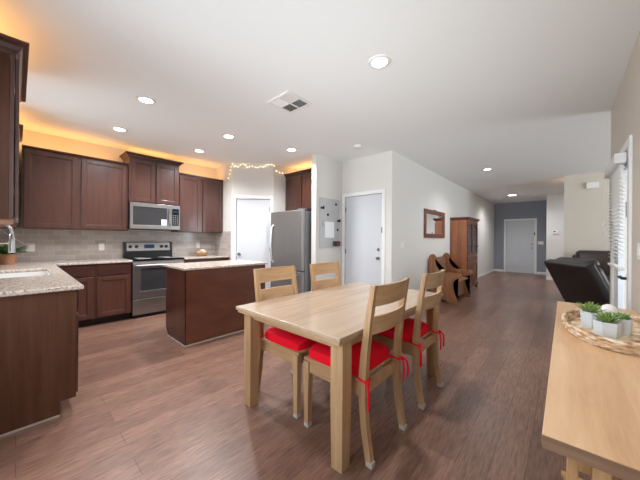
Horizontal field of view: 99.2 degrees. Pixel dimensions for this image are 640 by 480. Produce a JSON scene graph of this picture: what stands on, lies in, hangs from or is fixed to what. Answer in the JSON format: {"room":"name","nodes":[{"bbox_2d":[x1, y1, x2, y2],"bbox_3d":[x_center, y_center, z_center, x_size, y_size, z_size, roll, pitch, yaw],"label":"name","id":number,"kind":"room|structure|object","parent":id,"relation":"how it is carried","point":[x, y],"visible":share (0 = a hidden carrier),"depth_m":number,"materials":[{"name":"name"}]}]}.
{"room":"kitchen dining area","nodes":[
{"label":"kitchen dining area","id":0,"kind":"room"},
{"bbox_2d":[16,129,215,261],"bbox_3d":[-2.814,-0.133,5.267,0.110,2.745,4.930,0,0,42],"label":"wall","id":1,"kind":"structure","parent":0,"point":[30,138],"depth_m":4.19,"materials":[{"name":"paint"}]},
{"bbox_2d":[26,243,34,251],"bbox_3d":[-4.043,0.118,3.802,0.008,0.115,0.085,0,0,42],"label":"wall outlet","id":2,"kind":"object","parent":1,"relation":"attached to","point":[32,248],"visible":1,"depth_m":3.81,"materials":[{"name":"white plastic"}]},
{"bbox_2d":[21,145,128,230],"bbox_3d":[-3.589,-0.677,4.053,0.356,1.078,1.153,0,0,42],"label":"upper cabinet","id":3,"kind":"object","parent":1,"relation":"attached to","point":[60,190],"visible":1,"depth_m":3.87,"materials":[{"name":"brown wood"}]},
{"bbox_2d":[99,243,103,250],"bbox_3d":[-3.518,0.127,4.386,0.008,0.115,0.072,0,0,42],"label":"wall outlet","id":4,"kind":"object","parent":1,"relation":"attached to","point":[101,245],"visible":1,"depth_m":4.38,"materials":[{"name":"white plastic"}]},
{"bbox_2d":[0,228,214,261],"bbox_3d":[-3.293,0.093,4.648,0.008,0.458,3.150,0,0,42],"label":"backsplash","id":5,"kind":"structure","parent":1,"relation":"attached to","point":[50,244],"depth_m":4.29,"materials":[{"name":"tile"}]},
{"bbox_2d":[119,151,183,205],"bbox_3d":[-2.917,-0.989,4.739,0.435,0.785,0.876,0,0,42],"label":"upper cabinet","id":6,"kind":"object","parent":1,"relation":"attached to","point":[151,180],"visible":0.99,"depth_m":4.58,"materials":[{"name":"brown wood"}]},
{"bbox_2d":[128,202,179,230],"bbox_3d":[-2.901,-0.374,4.721,0.489,0.435,0.752,0,0,42],"label":"microwave","id":7,"kind":"object","parent":6,"relation":"attached to","point":[141,216],"visible":1,"depth_m":4.56,"materials":[{"name":"silver metal"}]},
{"bbox_2d":[171,172,222,232],"bbox_3d":[-2.404,-0.669,5.371,0.356,1.078,0.862,0,0,42],"label":"upper cabinet","id":8,"kind":"object","parent":1,"relation":"attached to","point":[200,197],"visible":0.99,"depth_m":5.23,"materials":[{"name":"brown wood"}]},
{"bbox_2d":[216,163,231,259],"bbox_3d":[-1.960,-0.127,5.642,0.660,2.745,0.110,0,0,42],"label":"wall","id":9,"kind":"structure","parent":0,"point":[222,173],"depth_m":5.51,"materials":[{"name":"paint"}]},
{"bbox_2d":[215,231,230,255],"bbox_3d":[-2.003,0.088,5.601,0.637,0.486,0.008,0,0,42],"label":"backsplash","id":10,"kind":"structure","parent":9,"relation":"attached to","point":[222,240],"depth_m":5.57,"materials":[{"name":"tile"}]},
{"bbox_2d":[231,163,273,259],"bbox_3d":[-1.345,-0.123,5.457,0.820,2.745,0.110,0,0,-3],"label":"wall","id":11,"kind":"structure","parent":0,"point":[246,180],"depth_m":5.40,"materials":[{"name":"paint"}]},
{"bbox_2d":[233,195,272,288],"bbox_3d":[-1.329,0.195,5.404,0.790,2.110,0.093,0,0,-3],"label":"door","id":12,"kind":"structure","parent":11,"relation":"in","point":[251,232],"depth_m":5.41,"materials":[{"name":"white paint"}]},
{"bbox_2d":[273,164,295,211],"bbox_3d":[-0.642,-0.118,5.829,0.110,2.745,0.990,0,0,42],"label":"wall","id":13,"kind":"structure","parent":0,"point":[279,191],"depth_m":5.54,"materials":[{"name":"paint"}]},
{"bbox_2d":[0,271,590,479],"bbox_3d":[3.849,1.346,5.084,10.460,0.120,13.760,0,0,42],"label":"floor","id":14,"kind":"structure","parent":0,"point":[146,405],"depth_m":1.97,"materials":[{"name":"brown wood"}]},
{"bbox_2d":[0,271,78,437],"bbox_3d":[-2.816,0.798,2.524,2.306,0.882,0.616,0,0,42],"label":"base cabinet","id":15,"kind":"object","parent":14,"relation":"on","point":[39,332],"visible":0.73,"depth_m":1.83,"materials":[{"name":"brown wood"}]},
{"bbox_2d":[0,258,132,296],"bbox_3d":[-2.740,0.342,3.050,2.951,0.032,1.498,0,0,42],"label":"countertop","id":16,"kind":"structure","parent":15,"relation":"on","point":[57,280],"depth_m":2.26,"materials":[{"name":"stone"}]},
{"bbox_2d":[0,224,15,252],"bbox_3d":[-2.767,0.077,2.288,0.122,0.498,0.281,0,0,42],"label":"faucet","id":17,"kind":"object","parent":16,"relation":"on","point":[11,244],"visible":0.94,"depth_m":2.38,"materials":[{"name":"silver metal"}]},
{"bbox_2d":[0,243,27,264],"bbox_3d":[-3.931,0.180,3.434,0.364,0.276,0.366,0,0,42],"label":"potted plant","id":18,"kind":"object","parent":16,"relation":"on","point":[6,258],"visible":0.8,"depth_m":3.39,"materials":[{"name":"green plant"}]},
{"bbox_2d":[0,271,48,277],"bbox_3d":[-2.899,0.458,2.613,0.824,0.201,0.439,0,0,42],"label":"sink","id":19,"kind":"object","parent":16,"relation":"in","point":[37,273],"visible":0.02,"depth_m":2.90,"materials":[{"name":"ceramic"}]},
{"bbox_2d":[58,264,94,327],"bbox_3d":[-3.545,0.793,3.909,0.604,0.882,0.402,0,0,42],"label":"base cabinet","id":20,"kind":"object","parent":14,"relation":"on","point":[84,274],"visible":0.51,"depth_m":3.79,"materials":[{"name":"brown wood"}]},
{"bbox_2d":[94,262,131,324],"bbox_3d":[-3.263,0.795,4.224,0.604,0.882,0.437,0,0,42],"label":"base cabinet","id":21,"kind":"object","parent":14,"relation":"on","point":[112,280],"visible":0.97,"depth_m":4.02,"materials":[{"name":"brown wood"}]},
{"bbox_2d":[123,242,183,317],"bbox_3d":[-2.833,0.637,4.654,0.669,1.165,0.760,0,0,42],"label":"stove","id":22,"kind":"object","parent":14,"relation":"on","point":[148,279],"visible":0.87,"depth_m":4.43,"materials":[{"name":"silver metal"}]},
{"bbox_2d":[123,256,183,260],"bbox_3d":[-2.832,0.331,4.655,0.567,0.027,0.760,0,0,42],"label":"cooktop","id":23,"kind":"object","parent":22,"relation":"in","point":[135,258],"depth_m":4.60,"materials":[{"name":"black glass"}]},
{"bbox_2d":[132,261,183,299],"bbox_3d":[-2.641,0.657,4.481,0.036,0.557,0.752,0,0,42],"label":"oven","id":24,"kind":"object","parent":22,"relation":"in","point":[149,282],"depth_m":4.35,"materials":[{"name":"silver glass"}]},
{"bbox_2d":[184,257,228,262],"bbox_3d":[-2.312,0.802,5.282,0.604,0.882,0.857,0,0,42],"label":"base cabinet","id":25,"kind":"object","parent":14,"relation":"on","point":[227,258],"visible":0.06,"depth_m":5.05,"materials":[{"name":"brown wood"}]},
{"bbox_2d":[176,255,229,259],"bbox_3d":[-2.301,0.344,5.275,0.631,0.030,0.866,0,0,42],"label":"countertop","id":26,"kind":"structure","parent":25,"relation":"on","point":[189,256],"depth_m":5.13,"materials":[{"name":"stone"}]},
{"bbox_2d":[195,252,207,255],"bbox_3d":[-2.342,0.291,5.385,0.250,0.075,0.250,0,0,42],"label":"basket","id":27,"kind":"object","parent":26,"relation":"on","point":[196,253],"visible":0.93,"depth_m":5.30,"materials":[{"name":"wicker"}]},
{"bbox_2d":[166,265,264,347],"bbox_3d":[-1.412,0.808,3.767,0.639,0.882,1.138,0,0,42],"label":"kitchen island","id":28,"kind":"object","parent":14,"relation":"on","point":[201,305],"visible":0.88,"depth_m":3.40,"materials":[{"name":"brown wood"}]},
{"bbox_2d":[162,260,267,270],"bbox_3d":[-1.420,0.350,3.785,0.720,0.030,1.185,0,0,42],"label":"island countertop","id":29,"kind":"structure","parent":28,"relation":"on","point":[227,263],"depth_m":3.58,"materials":[{"name":"stone"}]},
{"bbox_2d":[269,208,311,293],"bbox_3d":[-0.413,0.361,5.201,0.865,1.790,0.834,0,0,42],"label":"refrigerator","id":30,"kind":"object","parent":14,"relation":"on","point":[290,232],"visible":0.52,"depth_m":4.83,"materials":[{"name":"metal"}]},
{"bbox_2d":[253,266,330,418],"bbox_3d":[-0.216,0.755,2.254,0.575,1.005,0.455,0,0,42],"label":"dining chair","id":31,"kind":"object","parent":14,"relation":"on","point":[262,275],"visible":0.47,"depth_m":2.22,"materials":[{"name":"brown wood"}]},
{"bbox_2d":[260,326,316,350],"bbox_3d":[-0.203,0.828,2.241,0.530,0.240,0.512,0,0,42],"label":"seat cushion","id":32,"kind":"object","parent":31,"relation":"on","point":[284,338],"visible":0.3,"depth_m":2.01,"materials":[{"name":"red fabric"}]},
{"bbox_2d":[309,262,341,290],"bbox_3d":[0.230,0.758,2.753,0.575,1.005,0.455,0,0,42],"label":"dining chair","id":33,"kind":"object","parent":14,"relation":"on","point":[327,267],"visible":0.1,"depth_m":2.92,"materials":[{"name":"brown wood"}]},
{"bbox_2d":[236,282,442,473],"bbox_3d":[0.265,0.886,2.315,0.988,0.750,1.603,0,0,42],"label":"dining table","id":34,"kind":"object","parent":14,"relation":"on","point":[334,317],"visible":0.8,"depth_m":1.88,"materials":[{"name":"brown wood"}]},
{"bbox_2d":[303,278,409,469],"bbox_3d":[0.250,0.758,1.817,0.575,1.005,0.455,0,0,42],"label":"dining chair","id":35,"kind":"object","parent":14,"relation":"on","point":[379,295],"visible":0.78,"depth_m":1.63,"materials":[{"name":"brown wood"}]},
{"bbox_2d":[309,340,408,411],"bbox_3d":[0.236,0.831,1.829,0.530,0.240,0.512,0,0,42],"label":"seat cushion","id":36,"kind":"object","parent":35,"relation":"on","point":[320,352],"visible":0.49,"depth_m":1.75,"materials":[{"name":"red fabric"}]},
{"bbox_2d":[372,269,445,409],"bbox_3d":[0.733,0.762,2.345,0.575,1.005,0.455,0,0,42],"label":"dining chair","id":37,"kind":"object","parent":14,"relation":"on","point":[431,280],"visible":0.6,"depth_m":2.11,"materials":[{"name":"brown wood"}]},
{"bbox_2d":[378,318,444,366],"bbox_3d":[0.719,0.835,2.357,0.530,0.240,0.512,0,0,42],"label":"seat cushion","id":38,"kind":"object","parent":37,"relation":"on","point":[407,335],"visible":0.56,"depth_m":2.23,"materials":[{"name":"red fabric"}]},
{"bbox_2d":[428,253,473,303],"bbox_3d":[2.826,0.799,5.859,0.642,0.960,0.940,0,0,42],"label":"bench","id":39,"kind":"object","parent":14,"relation":"on","point":[456,280],"visible":0.91,"depth_m":5.68,"materials":[{"name":"brown wood"}]},
{"bbox_2d":[450,217,479,286],"bbox_3d":[3.784,0.376,7.091,0.430,1.818,1.120,0,0,42],"label":"hutch","id":40,"kind":"object","parent":14,"relation":"on","point":[464,230],"visible":0.87,"depth_m":6.76,"materials":[{"name":"brown wood"}]},
{"bbox_2d":[544,257,609,305],"bbox_3d":[4.075,0.771,3.845,1.150,0.992,0.920,0,0,10],"label":"recliner","id":41,"kind":"object","parent":14,"relation":"on","point":[578,280],"visible":0.6,"depth_m":3.76,"materials":[{"name":"leather"}]},
{"bbox_2d":[597,268,609,289],"bbox_3d":[3.791,0.625,3.893,0.334,0.508,0.740,0,0,10],"label":"cushion","id":42,"kind":"object","parent":41,"relation":"on","point":[600,270],"depth_m":3.54,"materials":[{"name":"brown leather"}]},
{"bbox_2d":[572,250,609,281],"bbox_3d":[6.150,0.742,5.090,2.230,1.000,0.920,0,0,42],"label":"sofa","id":43,"kind":"object","parent":14,"relation":"on","point":[602,257],"visible":0.19,"depth_m":5.57,"materials":[{"name":"brown leather"}]},
{"bbox_2d":[542,301,639,479],"bbox_3d":[1.366,0.879,1.281,0.408,0.780,2.003,0,0,42],"label":"console table","id":44,"kind":"object","parent":14,"relation":"on","point":[592,412],"visible":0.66,"depth_m":0.78,"materials":[{"name":"brown wood"}]},
{"bbox_2d":[561,308,639,355],"bbox_3d":[1.523,0.462,1.418,0.423,0.054,0.744,0,0,42],"label":"woven tray","id":45,"kind":"object","parent":44,"relation":"on","point":[571,319],"visible":0.64,"depth_m":1.30,"materials":[{"name":"beige wicker"}]},
{"bbox_2d":[574,301,606,328],"bbox_3d":[1.478,0.409,1.489,0.119,0.140,0.100,0,0,-3],"label":"potted succulent","id":46,"kind":"object","parent":45,"relation":"on","point":[587,318],"visible":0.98,"depth_m":1.47,"materials":[{"name":"white ceramic"}]},
{"bbox_2d":[580,309,599,328],"bbox_3d":[1.472,0.436,1.485,0.078,0.085,0.083,0,0,42],"label":"pot","id":47,"kind":"object","parent":46,"relation":"on","point":[587,318],"depth_m":1.47,"materials":[{"name":"white ceramic"}]},
{"bbox_2d":[591,309,624,338],"bbox_3d":[1.423,0.416,1.342,0.102,0.125,0.119,0,0,-10],"label":"potted succulent","id":48,"kind":"object","parent":45,"relation":"on","point":[604,325],"visible":1,"depth_m":1.32,"materials":[{"name":"white ceramic"}]},
{"bbox_2d":[593,318,621,338],"bbox_3d":[1.421,0.442,1.348,0.103,0.072,0.096,0,0,42],"label":"pot","id":49,"kind":"object","parent":48,"relation":"on","point":[603,327],"depth_m":1.32,"materials":[{"name":"white ceramic"}]},
{"bbox_2d":[598,304,619,315],"bbox_3d":[1.635,0.426,1.562,0.124,0.108,0.099,0,0,42],"label":"ornament","id":50,"kind":"object","parent":45,"relation":"on","point":[610,308],"visible":0.3,"depth_m":1.53,"materials":[{"name":"white ceramic"}]},
{"bbox_2d":[611,312,633,335],"bbox_3d":[1.525,0.425,1.376,0.083,0.108,0.079,0,0,42],"label":"potted succulent","id":51,"kind":"object","parent":45,"relation":"on","point":[627,323],"visible":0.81,"depth_m":1.35,"materials":[{"name":"white ceramic"}]},
{"bbox_2d":[0,0,639,203],"bbox_3d":[3.869,-1.519,5.084,10.460,0.120,13.760,0,0,42],"label":"ceiling","id":52,"kind":"structure","parent":0,"point":[526,91],"depth_m":2.54,"materials":[{"name":"paint"}]},
{"bbox_2d":[111,126,127,131],"bbox_3d":[-2.744,-1.500,3.727,0.188,0.010,0.188,0,0,42],"label":"recessed light","id":53,"kind":"object","parent":52,"relation":"in","point":[116,128],"visible":1,"depth_m":3.72,"materials":[{"name":"white plastic"}]},
{"bbox_2d":[135,95,155,103],"bbox_3d":[-1.873,-1.494,2.930,0.188,0.010,0.188,0,0,42],"label":"recessed light","id":54,"kind":"object","parent":52,"relation":"in","point":[144,99],"visible":1,"depth_m":2.92,"materials":[{"name":"white plastic"}]},
{"bbox_2d":[193,149,204,152],"bbox_3d":[-2.048,-1.495,4.621,0.188,0.010,0.188,0,0,42],"label":"recessed light","id":55,"kind":"object","parent":52,"relation":"in","point":[195,150],"visible":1,"depth_m":4.60,"materials":[{"name":"white plastic"}]},
{"bbox_2d":[222,134,234,138],"bbox_3d":[-1.326,-1.490,3.958,0.188,0.010,0.188,0,0,42],"label":"recessed light","id":56,"kind":"object","parent":52,"relation":"in","point":[228,136],"visible":1,"depth_m":3.96,"materials":[{"name":"white plastic"}]},
{"bbox_2d":[267,91,311,113],"bbox_3d":[-0.332,-1.482,2.970,0.350,0.014,0.350,0,0,42],"label":"ceiling vent","id":57,"kind":"object","parent":52,"relation":"in","point":[289,102],"visible":1,"depth_m":2.95,"materials":[{"name":"white plastic"}]},
{"bbox_2d":[286,148,296,151],"bbox_3d":[-0.472,-1.484,4.535,0.188,0.010,0.188,0,0,42],"label":"recessed light","id":58,"kind":"object","parent":52,"relation":"in","point":[287,149],"visible":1,"depth_m":4.51,"materials":[{"name":"white plastic"}]},
{"bbox_2d":[353,144,361,148],"bbox_3d":[0.601,-1.464,4.337,0.140,0.036,0.140,0,0,42],"label":"smoke detector","id":59,"kind":"object","parent":52,"relation":"attached to","point":[357,146],"visible":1,"depth_m":4.30,"materials":[{"name":"white plastic"}]},
{"bbox_2d":[368,54,390,68],"bbox_3d":[0.498,-1.478,2.278,0.188,0.010,0.188,0,0,42],"label":"recessed light","id":60,"kind":"object","parent":52,"relation":"in","point":[380,61],"visible":1,"depth_m":2.27,"materials":[{"name":"white plastic"}]},
{"bbox_2d":[311,153,341,290],"bbox_3d":[0.169,-0.112,5.053,0.105,2.745,0.840,0,0,42],"label":"wall partition","id":61,"kind":"structure","parent":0,"point":[326,171],"depth_m":4.87,"materials":[{"name":"paint"}]},
{"bbox_2d":[319,197,339,247],"bbox_3d":[0.179,-0.287,4.974,0.011,0.895,0.565,0,0,42],"label":"board","id":62,"kind":"object","parent":61,"relation":"attached to","point":[334,211],"visible":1,"depth_m":4.94,"materials":[{"name":"grey metal"}]},
{"bbox_2d":[325,221,333,237],"bbox_3d":[0.175,-0.170,4.960,0.002,0.290,0.260,0,0,42],"label":"paper sheet","id":63,"kind":"object","parent":62,"relation":"attached to","point":[329,226],"visible":1,"depth_m":4.96,"materials":[{"name":"white paper"}]},
{"bbox_2d":[333,241,339,245],"bbox_3d":[0.313,0.086,5.087,0.040,0.090,0.185,0,0,42],"label":"box","id":64,"kind":"object","parent":62,"relation":"attached to","point":[335,243],"visible":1,"depth_m":5.05,"materials":[{"name":"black plastic"}]},
{"bbox_2d":[341,151,394,283],"bbox_3d":[0.835,-0.108,4.944,1.070,2.745,0.110,0,0,42],"label":"wall","id":65,"kind":"structure","parent":0,"point":[377,171],"depth_m":4.68,"materials":[{"name":"paint"}]},
{"bbox_2d":[342,189,384,284],"bbox_3d":[0.771,0.203,4.935,0.914,2.122,0.098,0,0,42],"label":"door","id":66,"kind":"structure","parent":65,"relation":"in","point":[363,258],"depth_m":4.92,"materials":[{"name":"white paint"}]},
{"bbox_2d":[394,152,493,291],"bbox_3d":[4.154,-0.085,7.918,0.110,2.745,8.750,0,0,42],"label":"wall","id":67,"kind":"structure","parent":0,"point":[417,188],"depth_m":5.61,"materials":[{"name":"paint"}]},
{"bbox_2d":[424,208,444,237],"bbox_3d":[2.546,-0.332,6.023,0.030,0.618,1.240,0,0,42],"label":"wall mirror","id":68,"kind":"object","parent":67,"relation":"attached to","point":[434,221],"visible":1,"depth_m":5.96,"materials":[{"name":"brown wood"}]},
{"bbox_2d":[427,213,442,233],"bbox_3d":[2.539,-0.323,6.029,0.012,0.430,1.070,0,0,42],"label":"mirror glass","id":69,"kind":"object","parent":68,"relation":"attached to","point":[434,220],"depth_m":6.01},
{"bbox_2d":[477,269,493,277],"bbox_3d":[4.149,1.243,7.830,0.014,0.090,8.845,0,0,42],"label":"baseboard","id":70,"kind":"structure","parent":67,"relation":"attached to","point":[492,270],"depth_m":9.89,"materials":[{"name":"white paint"}]},
{"bbox_2d":[494,200,546,271],"bbox_3d":[7.751,-0.059,10.641,1.820,2.745,0.110,0,0,42],"label":"wall","id":71,"kind":"structure","parent":0,"point":[531,209],"depth_m":10.56,"materials":[{"name":"grey paint"}]},
{"bbox_2d":[504,218,536,273],"bbox_3d":[7.759,0.263,10.573,1.031,2.100,0.098,0,0,42],"label":"door","id":72,"kind":"structure","parent":71,"relation":"in","point":[520,238],"depth_m":10.56,"materials":[{"name":"white paint"}]},
{"bbox_2d":[546,193,563,276],"bbox_3d":[8.449,-0.054,7.782,3.040,2.745,0.110,0,0,42],"label":"wall","id":73,"kind":"structure","parent":0,"point":[554,243],"depth_m":8.62,"materials":[{"name":"paint"}]},
{"bbox_2d":[564,172,610,257],"bbox_3d":[7.361,-0.062,4.758,4.615,2.745,0.110,0,0,42],"label":"wall","id":74,"kind":"structure","parent":0,"point":[585,213],"depth_m":6.02,"materials":[{"name":"beige paint"}]},
{"bbox_2d":[586,181,598,188],"bbox_3d":[5.939,-1.172,5.935,0.195,0.135,0.050,0,0,42],"label":"door chime","id":75,"kind":"object","parent":74,"relation":"attached to","point":[589,185],"visible":1,"depth_m":5.92,"materials":[{"name":"white plastic"}]},
{"bbox_2d":[610,31,639,313],"bbox_3d":[1.709,-0.102,1.212,0.150,2.745,4.946,0,0,42],"label":"wall","id":76,"kind":"structure","parent":0,"point":[625,112],"depth_m":2.09,"materials":[{"name":"beige paint"}]},
{"bbox_2d":[602,152,626,270],"bbox_3d":[2.804,-0.231,2.607,0.086,1.001,0.775,0,0,42],"label":"window blind","id":77,"kind":"object","parent":76,"relation":"attached to","point":[614,171],"visible":1,"depth_m":2.47,"materials":[{"name":"white plastic"}]},
{"bbox_2d":[611,135,632,309],"bbox_3d":[2.758,0.238,2.494,0.110,2.080,1.084,0,0,42],"label":"door","id":78,"kind":"structure","parent":76,"relation":"in","point":[628,145],"depth_m":2.16,"materials":[{"name":"white paint"}]},
{"bbox_2d":[637,243,639,259],"bbox_3d":[2.194,0.084,1.873,0.010,0.115,0.115,0,0,42],"label":"light switch","id":79,"kind":"object","parent":76,"relation":"attached to","point":[638,244],"visible":1,"depth_m":1.86,"materials":[{"name":"white plastic"}]},
{"bbox_3d":[-0.157,-0.115,5.621,1.150,2.745,0.110,0,0,42],"label":"wall","id":80,"kind":"structure","parent":0,"visible":0},
{"bbox_2d":[284,168,311,210],"bbox_3d":[-0.257,-0.948,5.407,1.008,0.760,0.350,0,0,42],"label":"upper cabinet","id":81,"kind":"object","parent":80,"relation":"attached to","point":[298,183],"visible":0.67,"depth_m":5.35,"materials":[{"name":"brown wood"}]},
{"bbox_3d":[-2.118,-0.128,1.401,6.095,2.745,0.110,0,0,42],"label":"wall","id":82,"kind":"structure","parent":0,"visible":0},
{"bbox_2d":[0,124,22,228],"bbox_3d":[-3.809,-0.704,3.247,1.085,1.128,0.350,0,0,42],"label":"upper cabinet","id":83,"kind":"object","parent":82,"relation":"attached to","point":[14,225],"visible":0.2,"depth_m":3.10,"materials":[{"name":"brown wood"}]},
{"bbox_2d":[0,33,28,224],"bbox_3d":[-2.400,-0.693,1.984,1.094,1.139,0.358,0,0,42],"label":"upper cabinet","id":84,"kind":"object","parent":82,"relation":"attached to","point":[14,53],"visible":1,"depth_m":1.73,"materials":[{"name":"brown wood"}]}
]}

